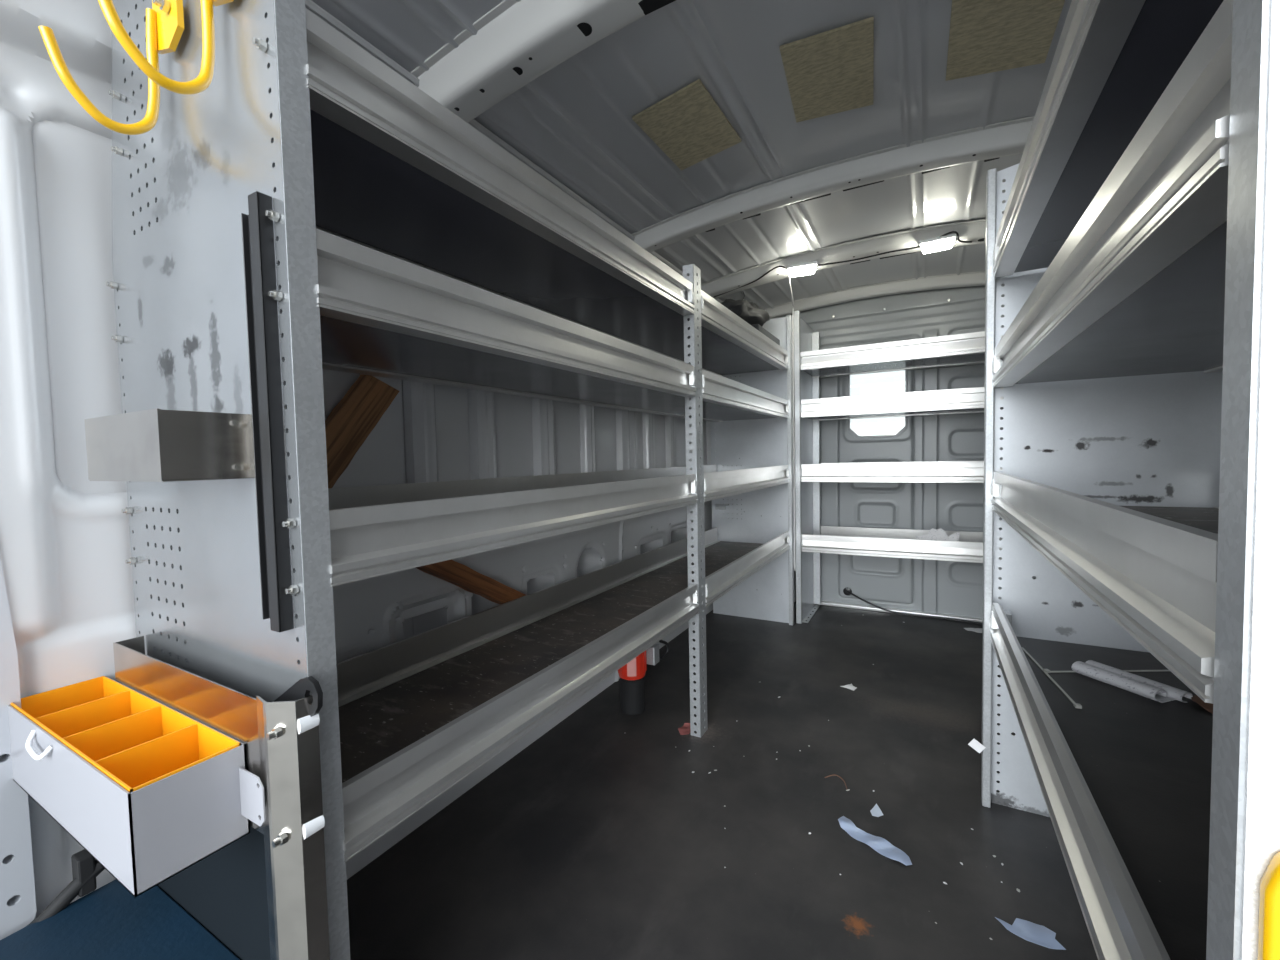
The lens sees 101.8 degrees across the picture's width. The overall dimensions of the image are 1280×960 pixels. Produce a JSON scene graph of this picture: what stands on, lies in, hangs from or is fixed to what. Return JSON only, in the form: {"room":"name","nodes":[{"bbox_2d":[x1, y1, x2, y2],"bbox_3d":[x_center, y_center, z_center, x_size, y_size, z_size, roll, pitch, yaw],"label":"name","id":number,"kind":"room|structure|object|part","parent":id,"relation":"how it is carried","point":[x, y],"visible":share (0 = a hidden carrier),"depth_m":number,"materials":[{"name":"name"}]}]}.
{"room":"vehicle interior","nodes":[
{"label":"vehicle interior","id":0,"kind":"room"},
{"bbox_2d":[0,0,732,917],"bbox_3d":[-0.201,-0.096,2.070,0.244,1.938,3.394,0,3,29],"label":"wall","id":1,"kind":"structure","parent":0,"point":[65,547],"depth_m":0.86,"materials":[{"name":"metal"}]},
{"bbox_2d":[0,558,36,939],"bbox_3d":[-0.990,0.074,0.686,0.030,1.355,0.196,0,3,29],"label":"trim","id":2,"kind":"structure","parent":1,"relation":"attached to","point":[16,858],"depth_m":0.77,"materials":[{"name":"grey paint"}]},
{"bbox_2d":[27,859,104,925],"bbox_3d":[-0.899,0.635,0.787,0.022,0.111,0.246,0,3,29],"label":"trim","id":3,"kind":"structure","parent":1,"relation":"attached to","point":[73,888],"depth_m":0.80,"materials":[{"name":"black plastic"}]},
{"bbox_2d":[71,849,96,896],"bbox_3d":[-0.883,0.623,0.826,0.030,0.060,0.020,0,3,29],"label":"trim","id":4,"kind":"structure","parent":1,"relation":"attached to","point":[83,863],"depth_m":0.82,"materials":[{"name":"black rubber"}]},
{"bbox_2d":[290,374,398,487],"bbox_3d":[-0.677,-0.055,1.128,0.032,0.370,0.343,0,3,29],"label":"plank","id":5,"kind":"object","parent":1,"relation":"attached to","point":[350,422],"visible":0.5,"depth_m":1.16,"materials":[{"name":"brown wood"}]},
{"bbox_2d":[416,559,525,604],"bbox_3d":[-0.479,0.290,1.488,0.036,0.318,0.456,0,3,29],"label":"plank","id":6,"kind":"object","parent":1,"relation":"attached to","point":[460,575],"visible":0.64,"depth_m":1.47,"materials":[{"name":"brown wood"}]},
{"bbox_2d":[305,0,722,302],"bbox_3d":[-0.121,-0.960,1.935,0.036,0.011,3.300,0,3,29],"label":"trim","id":7,"kind":"structure","parent":1,"relation":"attached to","point":[310,5],"depth_m":1.37,"materials":[{"name":"paint"}]},
{"bbox_2d":[410,0,675,122],"bbox_3d":[0.206,-0.931,0.883,1.620,0.122,0.177,0,3,29],"label":"roof beam","id":8,"kind":"structure","parent":1,"relation":"attached to","point":[515,43],"depth_m":1.11,"materials":[{"name":"metal"}]},
{"bbox_2d":[787,261,817,276],"bbox_3d":[0.779,-1.005,2.488,0.136,0.040,0.070,0,3,23],"label":"ceiling lamp","id":9,"kind":"object","parent":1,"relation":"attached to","point":[808,268],"visible":1,"depth_m":2.46,"materials":[{"name":"white plastic"}]},
{"bbox_2d":[790,266,814,276],"bbox_3d":[0.776,-0.998,2.489,0.110,0.026,0.060,0,3,23],"label":"diffuser","id":10,"kind":"object","parent":9,"relation":"attached to","point":[795,271],"depth_m":2.47,"materials":[{"name":"white plastic"}]},
{"bbox_2d":[631,116,1034,252],"bbox_3d":[0.686,-0.983,1.753,1.620,0.115,0.147,0,3,29],"label":"roof beam","id":11,"kind":"structure","parent":1,"relation":"attached to","point":[995,141],"depth_m":1.72,"materials":[{"name":"metal"}]},
{"bbox_2d":[714,231,971,297],"bbox_3d":[0.879,-1.003,2.449,1.164,0.073,0.100,0,3,29],"label":"cable","id":12,"kind":"object","parent":1,"relation":"attached to","point":[956,232],"visible":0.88,"depth_m":2.40,"materials":[{"name":"black plastic"}]},
{"bbox_2d":[701,219,985,298],"bbox_3d":[1.043,-1.020,2.397,1.620,0.112,0.202,0,3,29],"label":"trim","id":13,"kind":"structure","parent":1,"relation":"attached to","point":[974,231],"depth_m":2.39,"materials":[{"name":"paint"}]},
{"bbox_2d":[919,234,955,253],"bbox_3d":[1.269,-1.003,2.217,0.136,0.040,0.070,0,3,32],"label":"ceiling lamp","id":14,"kind":"object","parent":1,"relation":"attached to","point":[943,242],"visible":1,"depth_m":2.20,"materials":[{"name":"white plastic"}]},
{"bbox_2d":[922,239,951,253],"bbox_3d":[1.266,-0.996,2.219,0.110,0.026,0.060,0,3,32],"label":"diffuser","id":15,"kind":"object","parent":14,"relation":"attached to","point":[929,245],"depth_m":2.20,"materials":[{"name":"white plastic"}]},
{"bbox_3d":[-0.881,0.816,0.747,0.220,0.240,0.315,0,3,29],"label":"trim","id":16,"kind":"structure","parent":1,"relation":"attached to","visible":0},
{"bbox_2d":[0,826,270,959],"bbox_3d":[-0.717,0.553,0.654,0.445,0.232,0.277,0,3,29],"label":"case","id":17,"kind":"object","parent":16,"relation":"on","point":[216,908],"visible":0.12,"depth_m":0.74,"materials":[{"name":"blue"}]},
{"bbox_2d":[312,0,1071,309],"bbox_3d":[0.576,-0.974,1.595,1.948,0.144,3.400,0,3,29],"label":"ceiling","id":18,"kind":"structure","parent":0,"point":[573,121],"depth_m":1.43,"materials":[{"name":"paint"}]},
{"bbox_2d":[632,79,741,170],"bbox_3d":[0.142,-0.997,1.484,0.217,0.021,0.324,0,3,29],"label":"pad","id":19,"kind":"object","parent":18,"relation":"attached to","point":[688,125],"visible":1,"depth_m":1.46,"materials":[{"name":"beige fabric"}]},
{"bbox_2d":[780,16,873,122],"bbox_3d":[0.476,-1.008,1.304,0.199,0.008,0.306,0,3,24],"label":"pad","id":20,"kind":"object","parent":18,"relation":"attached to","point":[829,72],"visible":1,"depth_m":1.28,"materials":[{"name":"beige fabric"}]},
{"bbox_2d":[946,0,1064,80],"bbox_3d":[0.799,-0.993,1.150,0.206,0.022,0.300,0,3,29],"label":"pad","id":21,"kind":"object","parent":18,"relation":"attached to","point":[986,36],"visible":1,"depth_m":1.16,"materials":[{"name":"beige fabric"}]},
{"bbox_2d":[347,602,1097,959],"bbox_3d":[0.598,0.889,1.687,2.020,0.050,3.400,0,3,29],"label":"floor","id":22,"kind":"structure","parent":0,"point":[599,839],"depth_m":1.30,"materials":[{"name":"black rubber"}]},
{"bbox_2d":[106,0,793,959],"bbox_3d":[-0.021,0.019,1.858,0.548,1.700,2.622,0,3,29],"label":"shelving unit","id":23,"kind":"object","parent":22,"relation":"on","point":[411,245],"depth_m":0.82,"materials":[{"name":"metal"}]},
{"bbox_2d":[38,0,183,134],"bbox_3d":[-0.669,-0.564,0.663,0.072,0.209,0.120,0,3,29],"label":"hook","id":24,"kind":"object","parent":23,"relation":"attached to","point":[165,20],"visible":0.93,"depth_m":0.70,"materials":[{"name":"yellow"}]},
{"bbox_3d":[-0.643,-0.628,0.709,0.072,0.085,0.007,0,3,29],"label":"mounting plate","id":25,"kind":"part","parent":24,"relation":"part of","materials":[{"name":"yellow"}]},
{"bbox_2d":[7,676,265,896],"bbox_3d":[-0.693,0.385,0.691,0.512,0.115,0.121,0,3,29],"label":"drawer","id":26,"kind":"object","parent":23,"relation":"attached to","point":[148,789],"visible":1,"depth_m":0.64,"materials":[{"name":"grey paint"}]},
{"bbox_3d":[-0.790,0.349,0.682,0.075,0.023,0.015,0,3,29],"label":"wire handle","id":27,"kind":"part","parent":26,"relation":"part of","materials":[{"name":"white plastic"}]},
{"bbox_2d":[98,0,233,94],"bbox_3d":[-0.530,-0.561,0.586,0.072,0.209,0.120,0,3,29],"label":"hook","id":28,"kind":"object","parent":23,"relation":"attached to","point":[203,80],"visible":1,"depth_m":0.62,"materials":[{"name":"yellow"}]},
{"bbox_3d":[-0.504,-0.626,0.632,0.072,0.085,0.007,0,3,29],"label":"mounting plate","id":29,"kind":"part","parent":28,"relation":"part of","materials":[{"name":"orange"}]},
{"bbox_2d":[84,408,254,481],"bbox_3d":[-0.619,-0.043,0.687,0.258,0.084,0.093,0,3,29],"label":"pocket","id":30,"kind":"object","parent":23,"relation":"attached to","point":[152,445],"visible":0.98,"depth_m":0.64,"materials":[{"name":"silver metal"}]},
{"bbox_3d":[-0.656,0.348,0.739,0.449,0.167,0.002,0,3,29],"label":"plate","id":31,"kind":"part","parent":23,"relation":"part of","materials":[{"name":"silver metal"}]},
{"bbox_3d":[-0.641,0.080,0.762,0.523,1.700,0.003,0,3,29],"label":"panel","id":32,"kind":"part","parent":23,"relation":"part of","materials":[{"name":"grey metal"}]},
{"bbox_3d":[-0.617,0.595,0.746,0.512,0.672,0.047,0,3,29],"label":"bracket","id":33,"kind":"part","parent":23,"relation":"part of","materials":[{"name":"grey metal"}]},
{"bbox_3d":[-0.465,-0.077,0.643,0.054,0.527,0.017,0,3,29],"label":"channel strip","id":34,"kind":"part","parent":23,"relation":"part of","materials":[{"name":"black metal"}]},
{"bbox_2d":[273,676,322,716],"bbox_3d":[-0.431,0.284,0.646,0.122,0.094,0.006,0,3,29],"label":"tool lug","id":35,"kind":"object","parent":23,"relation":"attached to","point":[301,689],"visible":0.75,"depth_m":0.62,"materials":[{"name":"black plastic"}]},
{"bbox_3d":[-0.465,-0.561,1.373,0.050,0.097,1.238,0,3,29],"label":"rail","id":36,"kind":"part","parent":23,"relation":"part of","materials":[{"name":"metal"}]},
{"bbox_3d":[-0.452,0.048,1.400,0.050,0.097,1.238,0,3,29],"label":"rail","id":37,"kind":"part","parent":23,"relation":"part of","materials":[{"name":"metal"}]},
{"bbox_3d":[-0.460,-0.296,1.385,0.050,0.097,1.238,0,3,29],"label":"rail","id":38,"kind":"part","parent":23,"relation":"part of","materials":[{"name":"metal"}]},
{"bbox_3d":[-0.445,0.421,1.417,0.050,0.097,1.238,0,3,29],"label":"rail","id":39,"kind":"part","parent":23,"relation":"part of","materials":[{"name":"metal"}]},
{"bbox_3d":[-0.132,-0.559,1.171,0.041,0.097,1.205,0,3,29],"label":"rail","id":40,"kind":"part","parent":23,"relation":"part of","materials":[{"name":"metal"}]},
{"bbox_3d":[-0.127,-0.294,1.182,0.041,0.097,1.205,0,3,29],"label":"rail","id":41,"kind":"part","parent":23,"relation":"part of","materials":[{"name":"metal"}]},
{"bbox_3d":[-0.119,0.058,1.198,0.041,0.097,1.205,0,3,29],"label":"rail","id":42,"kind":"part","parent":23,"relation":"part of","materials":[{"name":"metal"}]},
{"bbox_3d":[-0.112,0.423,1.214,0.041,0.097,1.205,0,3,29],"label":"rail","id":43,"kind":"part","parent":23,"relation":"part of","materials":[{"name":"metal"}]},
{"bbox_3d":[0.157,-0.013,2.502,0.050,0.097,1.283,0,3,29],"label":"rail","id":44,"kind":"part","parent":23,"relation":"part of","materials":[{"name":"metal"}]},
{"bbox_3d":[0.150,-0.358,2.487,0.050,0.097,1.283,0,3,29],"label":"rail","id":45,"kind":"part","parent":23,"relation":"part of","materials":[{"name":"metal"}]},
{"bbox_3d":[0.165,0.359,2.518,0.050,0.097,1.283,0,3,29],"label":"rail","id":46,"kind":"part","parent":23,"relation":"part of","materials":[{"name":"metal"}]},
{"bbox_3d":[0.144,-0.622,2.475,0.050,0.097,1.283,0,3,29],"label":"rail","id":47,"kind":"part","parent":23,"relation":"part of","materials":[{"name":"metal"}]},
{"bbox_3d":[0.172,0.084,1.731,0.036,1.572,0.002,0,3,29],"label":"post","id":48,"kind":"part","parent":23,"relation":"part of","materials":[{"name":"metal"}]},
{"bbox_3d":[0.203,0.083,1.748,0.002,1.572,0.060,0,3,29],"label":"post","id":49,"kind":"part","parent":23,"relation":"part of","materials":[{"name":"metal"}]},
{"bbox_3d":[0.483,0.159,3.067,0.080,0.032,0.023,0,3,29],"label":"latch plate","id":50,"kind":"part","parent":23,"relation":"part of","materials":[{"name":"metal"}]},
{"bbox_3d":[0.493,-0.622,2.301,0.041,0.097,1.250,0,3,29],"label":"rail","id":51,"kind":"part","parent":23,"relation":"part of","materials":[{"name":"metal"}]},
{"bbox_3d":[0.499,-0.357,2.313,0.041,0.097,1.250,0,3,29],"label":"rail","id":52,"kind":"part","parent":23,"relation":"part of","materials":[{"name":"metal"}]},
{"bbox_3d":[0.506,-0.005,2.328,0.041,0.097,1.250,0,3,29],"label":"rail","id":53,"kind":"part","parent":23,"relation":"part of","materials":[{"name":"metal"}]},
{"bbox_3d":[0.513,0.360,2.345,0.041,0.097,1.250,0,3,29],"label":"rail","id":54,"kind":"part","parent":23,"relation":"part of","materials":[{"name":"metal"}]},
{"bbox_3d":[0.635,-0.045,2.989,0.480,1.700,0.003,0,3,29],"label":"panel","id":55,"kind":"part","parent":23,"relation":"part of","materials":[{"name":"grey metal"}]},
{"bbox_2d":[751,324,779,344],"bbox_3d":[0.541,-0.680,2.700,0.270,0.138,0.410,0,3,29],"label":"cardboard box","id":56,"kind":"object","parent":23,"relation":"on","point":[758,327],"visible":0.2,"depth_m":2.58,"materials":[{"name":"cardboard"}]},
{"bbox_2d":[721,299,769,325],"bbox_3d":[0.501,-0.844,2.719,0.333,0.187,0.463,0,3,29],"label":"cloth bag","id":57,"kind":"object","parent":56,"relation":"on","point":[750,313],"visible":0.33,"depth_m":2.57,"materials":[{"name":"black fabric"}]},
{"bbox_2d":[617,640,669,714],"bbox_3d":[0.008,0.704,1.990,0.214,0.318,0.114,-4,4,-45],"label":"canister","id":58,"kind":"object","parent":22,"relation":"on","point":[632,685],"visible":0.57,"depth_m":1.92,"materials":[{"name":"black"}]},
{"bbox_2d":[678,723,690,734],"bbox_3d":[0.161,0.863,1.804,0.052,0.010,0.075,0,3,29],"label":"scrap","id":59,"kind":"object","parent":22,"relation":"on","point":[685,729],"visible":0.81,"depth_m":1.80,"materials":[{"name":"red"}]},
{"bbox_2d":[841,684,856,690],"bbox_3d":[0.851,0.837,2.103,0.060,0.006,0.054,-2,3,-19],"label":"paper scrap","id":60,"kind":"object","parent":22,"relation":"on","point":[849,686],"visible":1,"depth_m":2.10,"materials":[{"name":"white paper"}]},
{"bbox_2d":[838,816,911,864],"bbox_3d":[0.568,0.880,1.270,0.051,0.007,0.190,-3,3,-36],"label":"plastic film","id":61,"kind":"object","parent":22,"relation":"on","point":[881,845],"visible":1,"depth_m":1.26,"materials":[{"name":"blue"}]},
{"bbox_2d":[870,803,882,816],"bbox_3d":[0.623,0.875,1.380,0.030,0.002,0.053,-1,3,2],"label":"plastic film","id":62,"kind":"object","parent":22,"relation":"on","point":[875,811],"visible":1,"depth_m":1.37,"materials":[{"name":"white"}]},
{"bbox_2d":[794,310,1033,623],"bbox_3d":[1.505,-0.068,2.753,1.254,1.730,0.405,0,3,29],"label":"shelving unit","id":63,"kind":"object","parent":22,"relation":"on","point":[811,363],"visible":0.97,"depth_m":2.77,"materials":[{"name":"metal"}]},
{"bbox_2d":[788,271,795,570],"bbox_3d":[0.797,-0.257,2.715,0.014,1.540,0.333,0,3,19],"label":"cable","id":64,"kind":"object","parent":63,"relation":"attached to","point":[788,271],"visible":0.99,"depth_m":2.86,"materials":[{"name":"white plastic"}]},
{"bbox_3d":[0.983,-0.055,3.054,0.003,1.700,0.365,0,3,29],"label":"panel","id":65,"kind":"part","parent":63,"relation":"part of","materials":[{"name":"grey metal"}]},
{"bbox_3d":[1.584,-0.409,2.888,1.200,0.097,0.050,0,3,29],"label":"rail","id":66,"kind":"part","parent":63,"relation":"part of","materials":[{"name":"metal"}]},
{"bbox_3d":[1.579,-0.669,2.877,1.200,0.097,0.050,0,3,29],"label":"rail","id":67,"kind":"part","parent":63,"relation":"part of","materials":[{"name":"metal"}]},
{"bbox_3d":[1.415,-0.652,2.580,1.200,0.097,0.041,0,3,29],"label":"rail","id":68,"kind":"part","parent":63,"relation":"part of","materials":[{"name":"metal"}]},
{"bbox_3d":[1.427,-0.037,2.607,1.200,0.097,0.041,0,3,29],"label":"rail","id":69,"kind":"part","parent":63,"relation":"part of","materials":[{"name":"metal"}]},
{"bbox_3d":[1.591,-0.054,2.904,1.200,0.097,0.050,0,3,29],"label":"rail","id":70,"kind":"part","parent":63,"relation":"part of","materials":[{"name":"metal"}]},
{"bbox_3d":[1.420,-0.393,2.591,1.200,0.097,0.041,0,3,29],"label":"rail","id":71,"kind":"part","parent":63,"relation":"part of","materials":[{"name":"metal"}]},
{"bbox_3d":[1.599,0.332,2.921,1.200,0.097,0.050,0,3,29],"label":"rail","id":72,"kind":"part","parent":63,"relation":"part of","materials":[{"name":"metal"}]},
{"bbox_3d":[1.435,0.349,2.624,1.200,0.097,0.041,0,3,29],"label":"rail","id":73,"kind":"part","parent":63,"relation":"part of","materials":[{"name":"metal"}]},
{"bbox_2d":[916,528,958,540],"bbox_3d":[1.497,0.310,2.629,0.200,0.131,0.047,0,3,29],"label":"plastic wrapper","id":74,"kind":"object","parent":63,"relation":"on","point":[933,534],"visible":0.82,"depth_m":2.63,"materials":[{"name":"plastic"}]},
{"bbox_2d":[847,591,982,624],"bbox_3d":[1.597,0.736,2.988,0.778,0.100,0.042,0,3,34],"label":"power cable","id":75,"kind":"object","parent":22,"relation":"on","point":[847,591],"visible":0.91,"depth_m":2.99,"materials":[{"name":"black plastic"}]},
{"bbox_2d":[964,628,982,632],"bbox_3d":[1.796,0.790,2.738,0.160,0.005,0.095,0,3,29],"label":"paper scrap","id":76,"kind":"object","parent":22,"relation":"on","point":[978,630],"visible":0.49,"depth_m":2.75,"materials":[{"name":"white paper"}]},
{"bbox_2d":[995,917,1065,949],"bbox_3d":[0.766,0.887,1.026,0.110,0.006,0.052,0,3,29],"label":"plastic film","id":77,"kind":"object","parent":22,"relation":"on","point":[1041,935],"visible":1,"depth_m":1.02,"materials":[{"name":"blue plastic"}]},
{"bbox_2d":[981,0,1279,959],"bbox_3d":[0.813,0.042,0.716,0.470,1.720,1.256,0,3,29],"label":"shelving unit","id":78,"kind":"object","parent":22,"relation":"on","point":[1134,248],"visible":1,"depth_m":0.60,"materials":[{"name":"metal"}]},
{"bbox_2d":[968,739,985,752],"bbox_3d":[0.896,0.707,1.384,0.040,0.038,0.001,0,3,29],"label":"tag","id":79,"kind":"object","parent":78,"relation":"attached to","point":[974,743],"visible":1,"depth_m":1.38,"materials":[{"name":"white paper"}]},
{"bbox_2d":[1021,647,1081,708],"bbox_3d":[0.857,0.407,1.097,0.010,0.006,0.317,0,3,21],"label":"cable tie","id":80,"kind":"object","parent":78,"relation":"on","point":[1076,705],"visible":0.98,"depth_m":1.05,"materials":[{"name":"grey plastic"}]},
{"bbox_3d":[0.623,-0.530,0.786,0.041,0.097,1.175,0,3,29],"label":"rail","id":81,"kind":"part","parent":78,"relation":"part of","materials":[{"name":"metal"}]},
{"bbox_3d":[0.643,0.394,0.827,0.041,0.097,1.175,0,3,29],"label":"rail","id":82,"kind":"part","parent":78,"relation":"part of","materials":[{"name":"metal"}]},
{"bbox_3d":[0.636,0.056,0.812,0.041,0.097,1.175,0,3,29],"label":"rail","id":83,"kind":"part","parent":78,"relation":"part of","materials":[{"name":"metal"}]},
{"bbox_2d":[1043,669,1169,672],"bbox_3d":[1.030,0.403,1.102,0.340,0.006,0.010,-1,3,1],"label":"cable tie","id":84,"kind":"object","parent":78,"relation":"on","point":[1044,670],"visible":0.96,"depth_m":1.10,"materials":[{"name":"grey plastic"}]},
{"bbox_3d":[1.117,0.034,1.264,0.468,1.675,0.003,0,3,29],"label":"panel","id":85,"kind":"part","parent":78,"relation":"part of","materials":[{"name":"grey metal"}]},
{"bbox_3d":[0.629,-0.255,0.799,0.041,0.097,1.175,0,3,29],"label":"rail","id":86,"kind":"part","parent":78,"relation":"part of","materials":[{"name":"metal"}]},
{"bbox_2d":[1071,660,1192,702],"bbox_3d":[0.971,0.399,1.035,0.069,0.022,0.163,-2,3,-17],"label":"folded paper","id":87,"kind":"object","parent":78,"relation":"on","point":[1160,692],"visible":1,"depth_m":1.02,"materials":[{"name":"white paper"}]},
{"bbox_2d":[1191,695,1212,713],"bbox_3d":[1.060,0.404,0.932,0.105,0.015,0.105,0,3,29],"label":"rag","id":88,"kind":"object","parent":78,"relation":"on","point":[1208,706],"visible":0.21,"depth_m":0.94,"materials":[{"name":"brown fabric"}]},
{"bbox_3d":[0.970,-0.254,0.610,0.050,0.097,1.175,0,3,29],"label":"rail","id":89,"kind":"part","parent":78,"relation":"part of","materials":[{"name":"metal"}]},
{"bbox_3d":[0.518,0.072,0.164,0.451,1.720,0.003,0,3,29],"label":"panel","id":90,"kind":"part","parent":78,"relation":"part of","materials":[{"name":"white metal"}]},
{"bbox_2d":[1257,852,1279,959],"bbox_3d":[0.362,0.281,0.251,0.087,0.202,0.017,0,3,29],"label":"holder","id":91,"kind":"object","parent":78,"relation":"attached to","point":[1269,894],"visible":1,"depth_m":0.27,"materials":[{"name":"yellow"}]},
{"bbox_2d":[735,284,1035,617],"bbox_3d":[1.404,-0.175,3.100,1.938,1.938,0.070,0,3,29],"label":"wall","id":92,"kind":"structure","parent":0,"point":[923,585],"depth_m":3.02,"materials":[{"name":"metal"}]},
{"bbox_2d":[843,587,851,595],"bbox_3d":[1.283,0.688,3.215,0.060,0.060,0.016,0,3,29],"label":"cable grommet","id":93,"kind":"object","parent":92,"relation":"attached to","point":[846,589],"visible":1,"depth_m":3.21,"materials":[{"name":"black plastic"}]},
{"bbox_2d":[848,370,906,437],"bbox_3d":[1.406,-0.493,3.087,0.332,0.489,0.030,0,3,29],"label":"window","id":94,"kind":"structure","parent":92,"relation":"in","point":[894,381],"depth_m":3.09,"materials":[{"name":"glass"}]},
{"bbox_2d":[765,271,1002,318],"bbox_3d":[1.369,-1.050,2.987,1.620,0.117,0.132,0,3,29],"label":"trim","id":95,"kind":"structure","parent":92,"relation":"attached to","point":[968,279],"depth_m":2.95,"materials":[{"name":"paint"}]},
{"bbox_2d":[794,598,982,622],"bbox_3d":[1.418,0.775,3.129,1.780,0.018,0.045,0,3,29],"label":"baseboard","id":96,"kind":"structure","parent":92,"relation":"attached to","point":[828,603],"depth_m":3.06,"materials":[{"name":"metal"}]}
]}

